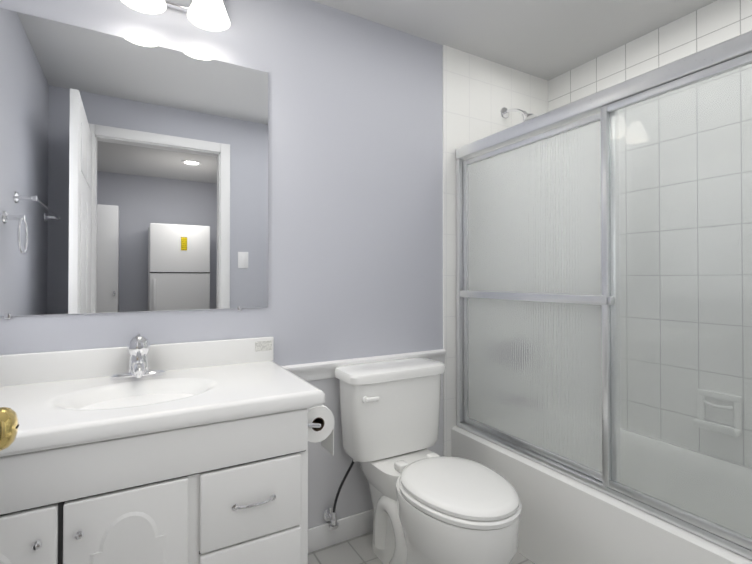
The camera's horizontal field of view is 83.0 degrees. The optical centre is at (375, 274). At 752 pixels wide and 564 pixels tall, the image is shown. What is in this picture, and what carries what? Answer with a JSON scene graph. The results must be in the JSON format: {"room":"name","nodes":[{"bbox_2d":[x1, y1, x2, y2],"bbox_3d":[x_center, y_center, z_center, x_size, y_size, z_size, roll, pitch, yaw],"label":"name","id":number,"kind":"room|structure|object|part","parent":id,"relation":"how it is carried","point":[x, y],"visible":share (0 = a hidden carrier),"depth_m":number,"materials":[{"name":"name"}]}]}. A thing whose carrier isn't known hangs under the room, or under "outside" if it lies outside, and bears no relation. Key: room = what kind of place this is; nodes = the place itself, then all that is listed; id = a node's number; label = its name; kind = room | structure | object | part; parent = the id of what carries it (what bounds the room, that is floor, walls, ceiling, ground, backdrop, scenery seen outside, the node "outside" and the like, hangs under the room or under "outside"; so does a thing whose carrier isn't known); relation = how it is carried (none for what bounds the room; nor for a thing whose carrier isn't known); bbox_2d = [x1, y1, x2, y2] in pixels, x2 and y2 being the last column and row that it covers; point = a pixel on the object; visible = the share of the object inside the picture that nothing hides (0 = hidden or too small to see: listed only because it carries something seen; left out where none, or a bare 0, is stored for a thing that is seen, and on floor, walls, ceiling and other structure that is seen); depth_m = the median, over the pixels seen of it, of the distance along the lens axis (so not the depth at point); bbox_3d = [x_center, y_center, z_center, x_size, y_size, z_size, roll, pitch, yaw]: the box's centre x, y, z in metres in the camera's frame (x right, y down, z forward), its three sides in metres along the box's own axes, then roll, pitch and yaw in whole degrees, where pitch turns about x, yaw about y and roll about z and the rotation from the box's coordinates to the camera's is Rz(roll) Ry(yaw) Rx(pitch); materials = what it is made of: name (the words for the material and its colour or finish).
{"room":"bathroom","nodes":[
{"label":"bathroom","id":0,"kind":"room"},
{"bbox_2d":[0,0,442,528],"bbox_3d":[-0.504,-0.003,1.687,1.875,2.290,0.090,0,-1,-30],"label":"wall","id":1,"kind":"structure","parent":0,"point":[355,189],"depth_m":1.81,"materials":[{"name":"paint"}]},
{"bbox_2d":[0,8,268,318],"bbox_3d":[-0.818,-0.332,1.451,0.905,0.936,0.009,0,-1,-30],"label":"mirror","id":2,"kind":"object","parent":1,"relation":"attached to","point":[133,175],"visible":1,"depth_m":1.43,"materials":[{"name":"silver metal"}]},
{"bbox_2d":[0,336,273,386],"bbox_3d":[-0.808,0.290,1.445,0.926,0.094,0.020,0,-1,-30],"label":"backsplash","id":3,"kind":"structure","parent":1,"relation":"attached to","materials":[{"name":"white stone"}]},
{"bbox_2d":[121,0,229,30],"bbox_3d":[-0.674,-0.955,1.433,0.340,0.160,0.192,0,-1,-30],"label":"sconce","id":4,"kind":"object","parent":1,"relation":"attached to","point":[210,15],"visible":1,"depth_m":1.47,"materials":[{"name":"white glass"}]},
{"bbox_3d":[-0.747,-0.936,1.360,0.138,0.120,0.138,0,-1,-30],"label":"lamp shade","id":5,"kind":"part","parent":4,"relation":"part of","materials":[{"name":"white glass"}]},
{"bbox_3d":[-0.714,-0.989,1.505,0.340,0.090,0.028,0,-1,-30],"label":"plate","id":6,"kind":"part","parent":4,"relation":"part of","materials":[{"name":"silver metal"}]},
{"bbox_3d":[-0.574,-0.935,1.460,0.138,0.120,0.138,0,-1,-30],"label":"lamp shade","id":7,"kind":"part","parent":4,"relation":"part of","materials":[{"name":"white glass"}]},
{"bbox_3d":[-0.574,-0.940,1.460,0.056,0.070,0.056,0,-1,-30],"label":"bulb","id":8,"kind":"part","parent":4,"relation":"part of","materials":[{"name":"white glass"}]},
{"bbox_2d":[308,509,373,552],"bbox_3d":[-0.052,1.097,1.874,0.892,0.095,0.013,0,-1,-30],"label":"baseboard","id":9,"kind":"structure","parent":1,"relation":"attached to","point":[348,528],"depth_m":1.81,"materials":[{"name":"white"}]},
{"bbox_2d":[281,349,445,380],"bbox_3d":[-0.033,0.404,1.886,0.854,0.070,0.022,0,-1,-30],"label":"trim","id":10,"kind":"structure","parent":1,"relation":"attached to","point":[315,371],"depth_m":1.80,"materials":[{"name":"white"}]},
{"bbox_2d":[456,159,464,421],"bbox_3d":[0.429,0.079,2.140,0.046,1.315,0.025,0,-1,-30],"label":"door jamb","id":11,"kind":"object","parent":1,"relation":"attached to","point":[459,285],"visible":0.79,"depth_m":2.12,"materials":[{"name":"silver metal"}]},
{"bbox_2d":[443,45,547,456],"bbox_3d":[0.691,0.004,2.364,0.871,2.290,0.098,0,-1,-30],"label":"wall tile","id":12,"kind":"structure","parent":1,"relation":"attached to","point":[479,93],"depth_m":2.16,"materials":[{"name":"white tile"}]},
{"bbox_2d":[501,107,536,121],"bbox_3d":[0.752,-0.837,2.233,0.076,0.152,0.202,0,-1,-30],"label":"shower head","id":13,"kind":"object","parent":12,"relation":"attached to","point":[506,111],"visible":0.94,"depth_m":2.23},
{"bbox_3d":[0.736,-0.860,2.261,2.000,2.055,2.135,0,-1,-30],"label":"arm","id":14,"kind":"part","parent":13,"relation":"part of"},
{"bbox_2d":[456,30,751,159],"bbox_3d":[0.800,-0.612,1.498,0.054,0.055,1.518,0,-1,-30],"label":"header","id":15,"kind":"object","parent":1,"relation":"attached to","point":[711,56],"visible":0.81,"depth_m":1.44,"materials":[{"name":"silver metal"}]},
{"bbox_2d":[308,531,534,563],"bbox_3d":[0.279,1.168,1.184,2.746,0.060,1.720,0,-1,-30],"label":"floor","id":16,"kind":"structure","parent":0,"point":[357,550],"depth_m":1.73,"materials":[{"name":"tile"}]},
{"bbox_2d":[0,333,333,563],"bbox_3d":[-0.641,0.665,1.234,1.009,0.946,0.545,0,-1,-30],"label":"bathroom vanity","id":17,"kind":"object","parent":16,"relation":"on","point":[139,448],"visible":0.98,"depth_m":1.09,"materials":[{"name":"white paint"}]},
{"bbox_3d":[-0.822,0.762,0.847,0.201,0.419,0.004,0,-1,-30],"label":"door panel","id":18,"kind":"part","parent":17,"relation":"part of","materials":[{"name":"white paint"}]},
{"bbox_3d":[-0.827,0.762,0.856,0.297,0.515,0.018,0,-1,-30],"label":"door","id":19,"kind":"part","parent":17,"relation":"part of","materials":[{"name":"white paint"}]},
{"bbox_3d":[-0.715,0.570,0.896,0.018,0.018,0.025,0,-1,-30],"label":"door knob","id":20,"kind":"part","parent":17,"relation":"part of","materials":[{"name":"silver metal"}]},
{"bbox_3d":[-0.651,0.570,0.932,0.018,0.018,0.025,0,-1,-30],"label":"door knob","id":21,"kind":"part","parent":17,"relation":"part of","materials":[{"name":"silver metal"}]},
{"bbox_3d":[-0.579,0.763,0.997,0.253,0.515,0.018,0,-1,-30],"label":"door","id":22,"kind":"part","parent":17,"relation":"part of","materials":[{"name":"white paint"}]},
{"bbox_3d":[-0.574,0.763,0.988,0.157,0.419,0.004,0,-1,-30],"label":"door panel","id":23,"kind":"part","parent":17,"relation":"part of","materials":[{"name":"white paint"}]},
{"bbox_2d":[110,333,165,379],"bbox_3d":[-0.753,0.264,1.349,0.160,0.140,0.161,0,-1,-30],"label":"faucet","id":24,"kind":"object","parent":17,"relation":"on","point":[138,347],"depth_m":1.36,"materials":[{"name":"silver metal"}]},
{"bbox_3d":[-0.330,0.812,1.139,0.268,0.200,0.018,0,-1,-30],"label":"drawer","id":25,"kind":"part","parent":17,"relation":"part of","materials":[{"name":"white paint"}]},
{"bbox_3d":[-0.330,0.607,1.141,0.268,0.200,0.018,0,-1,-30],"label":"drawer","id":26,"kind":"part","parent":17,"relation":"part of","materials":[{"name":"white paint"}]},
{"bbox_3d":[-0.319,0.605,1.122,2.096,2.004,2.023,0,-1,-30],"label":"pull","id":27,"kind":"part","parent":17,"relation":"part of","materials":[{"name":"silver metal"}]},
{"bbox_3d":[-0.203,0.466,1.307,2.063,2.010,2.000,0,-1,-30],"label":"arm","id":28,"kind":"part","parent":17,"relation":"part of"},
{"bbox_2d":[323,357,521,563],"bbox_3d":[0.185,0.762,1.575,0.504,0.759,0.769,0,-1,-30],"label":"toilet","id":29,"kind":"object","parent":16,"relation":"on","point":[430,507],"visible":1,"depth_m":1.59,"materials":[{"name":"white ceramic"}]},
{"bbox_3d":[-0.174,1.040,1.754,0.044,0.014,0.026,0,-1,-30],"label":"valve handle","id":30,"kind":"part","parent":29,"relation":"part of","materials":[{"name":"silver metal"}]},
{"bbox_3d":[-0.015,0.485,1.648,0.060,0.018,0.018,0,-1,-30],"label":"lever","id":31,"kind":"part","parent":29,"relation":"part of","materials":[{"name":"white ceramic"}]},
{"bbox_3d":[0.066,0.589,1.818,0.436,0.314,0.196,0,-1,-30],"label":"tank","id":32,"kind":"part","parent":29,"relation":"part of","materials":[{"name":"white ceramic"}]},
{"bbox_3d":[0.066,0.408,1.820,0.472,0.046,0.220,0,-1,-30],"label":"tank lid","id":33,"kind":"part","parent":29,"relation":"part of","materials":[{"name":"white ceramic"}]},
{"bbox_3d":[0.264,0.944,1.467,0.360,0.392,0.497,0,-1,-30],"label":"bowl","id":34,"kind":"part","parent":29,"relation":"part of","materials":[{"name":"white ceramic"}]},
{"bbox_3d":[0.281,0.708,1.440,0.346,0.033,0.426,0,-1,-30],"label":"seat lid","id":35,"kind":"part","parent":29,"relation":"part of","materials":[{"name":"white plastic"}]},
{"bbox_3d":[0.281,0.736,1.439,0.360,0.021,0.438,0,-1,-30],"label":"seat","id":36,"kind":"part","parent":29,"relation":"part of","materials":[{"name":"white plastic"}]},
{"bbox_2d":[452,426,751,563],"bbox_3d":[1.072,0.740,1.641,0.734,0.805,1.520,0,-1,-30],"label":"bathtub","id":37,"kind":"object","parent":16,"relation":"on","point":[564,519],"visible":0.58,"depth_m":1.52,"materials":[{"name":"white ceramic"}]},
{"bbox_2d":[457,421,751,559],"bbox_3d":[0.800,0.743,1.485,0.046,0.024,1.518,0,-1,-30],"label":"track","id":38,"kind":"object","parent":37,"relation":"on","point":[588,480],"visible":0.75,"depth_m":1.47,"materials":[{"name":"silver metal"}]},
{"bbox_2d":[466,52,751,539],"bbox_3d":[0.800,0.063,1.492,0.046,1.291,1.424,0,-1,-30],"label":"shower door","id":39,"kind":"structure","parent":37,"relation":"on","point":[680,221],"depth_m":1.38,"materials":[{"name":"clear glass"}]},
{"bbox_2d":[463,160,467,421],"bbox_3d":[0.452,0.083,2.122,0.024,1.303,0.024,0,-1,-30],"label":"stile","id":40,"kind":"object","parent":39,"relation":"attached to","point":[465,284],"visible":0.58,"depth_m":2.11,"materials":[{"name":"silver metal"}]},
{"bbox_3d":[0.639,-0.559,1.801,0.024,0.024,0.729,0,-1,-30],"label":"rail","id":41,"kind":"part","parent":39,"relation":"part of","materials":[{"name":"silver metal"}]},
{"bbox_2d":[467,418,601,480],"bbox_3d":[0.639,0.719,1.789,0.024,0.024,0.729,0,-1,-30],"label":"rail","id":42,"kind":"object","parent":39,"relation":"attached to","point":[567,462],"visible":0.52,"depth_m":1.72,"materials":[{"name":"silver metal"}]},
{"bbox_3d":[0.638,0.080,1.795,0.006,1.263,0.737,0,-1,-30],"label":"glass","id":43,"kind":"part","parent":39,"relation":"part of","materials":[{"name":"white"}]},
{"bbox_2d":[601,105,609,486],"bbox_3d":[0.799,0.073,1.471,0.024,1.311,0.024,0,-1,-30],"label":"stile","id":44,"kind":"object","parent":39,"relation":"attached to","point":[605,292],"visible":0.75,"depth_m":1.46,"materials":[{"name":"silver metal"}]},
{"bbox_3d":[0.973,-0.573,1.172,0.024,0.024,0.679,0,-1,-30],"label":"rail","id":45,"kind":"part","parent":39,"relation":"part of","materials":[{"name":"silver metal"}]},
{"bbox_2d":[609,480,751,549],"bbox_3d":[0.973,0.714,1.160,0.024,0.024,0.679,0,-1,-30],"label":"rail","id":46,"kind":"object","parent":39,"relation":"attached to","point":[741,540],"visible":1,"depth_m":1.25,"materials":[{"name":"silver metal"}]},
{"bbox_3d":[0.973,0.070,1.166,0.005,1.271,0.687,0,-1,-30],"label":"glass","id":47,"kind":"part","parent":39,"relation":"part of","materials":[{"name":"white"}]},
{"bbox_2d":[312,0,716,80],"bbox_3d":[0.279,-1.182,1.206,2.746,0.060,1.720,0,-1,-30],"label":"ceiling","id":48,"kind":"structure","parent":0,"point":[547,40],"depth_m":1.94,"materials":[{"name":"grey paint"}]},
{"bbox_2d":[548,0,751,130],"bbox_3d":[1.456,-0.001,1.811,0.090,2.290,1.622,0,-1,-30],"label":"wall tiles","id":49,"kind":"structure","parent":0,"point":[711,24],"depth_m":1.99,"materials":[{"name":"white tile"}]},
{"bbox_3d":[-0.331,-0.019,-0.092,0.230,2.290,0.090,0,-1,-30],"label":"wall","id":50,"kind":"structure","parent":0,"visible":0},
{"bbox_3d":[-0.468,0.114,0.322,0.035,2.008,0.743,0,-1,-30],"label":"door leaf","id":51,"kind":"structure","parent":50,"relation":"in","visible":0},
{"bbox_2d":[0,407,18,450],"bbox_3d":[-0.570,0.228,0.616,0.078,0.064,0.064,0,-1,-30],"label":"door knob","id":52,"kind":"object","parent":51,"relation":"attached to","point":[9,423],"visible":1,"depth_m":0.62,"materials":[{"name":"gold metal"}]},
{"bbox_3d":[0.431,0.096,2.108,0.026,0.028,0.020,0,-1,-30],"label":"post","id":53,"kind":"object","parent":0,"visible":0},
{"bbox_2d":[460,291,606,304],"bbox_3d":[0.603,0.093,1.773,0.007,0.032,0.745,0,-1,-30],"label":"door towel bar","id":54,"kind":"object","parent":53,"relation":"attached to","point":[579,299],"visible":0.98,"depth_m":1.68,"materials":[{"name":"silver metal"}]},
{"bbox_3d":[0.826,0.077,1.468,0.024,1.303,0.024,0,-1,-30],"label":"stile","id":55,"kind":"object","parent":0,"visible":0},
{"bbox_2d":[607,296,613,304],"bbox_3d":[0.803,0.090,1.456,0.026,0.028,0.020,0,-1,-30],"label":"post","id":56,"kind":"object","parent":55,"relation":"attached to","point":[610,301],"visible":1,"depth_m":1.45,"materials":[{"name":"silver metal"}]}
]}

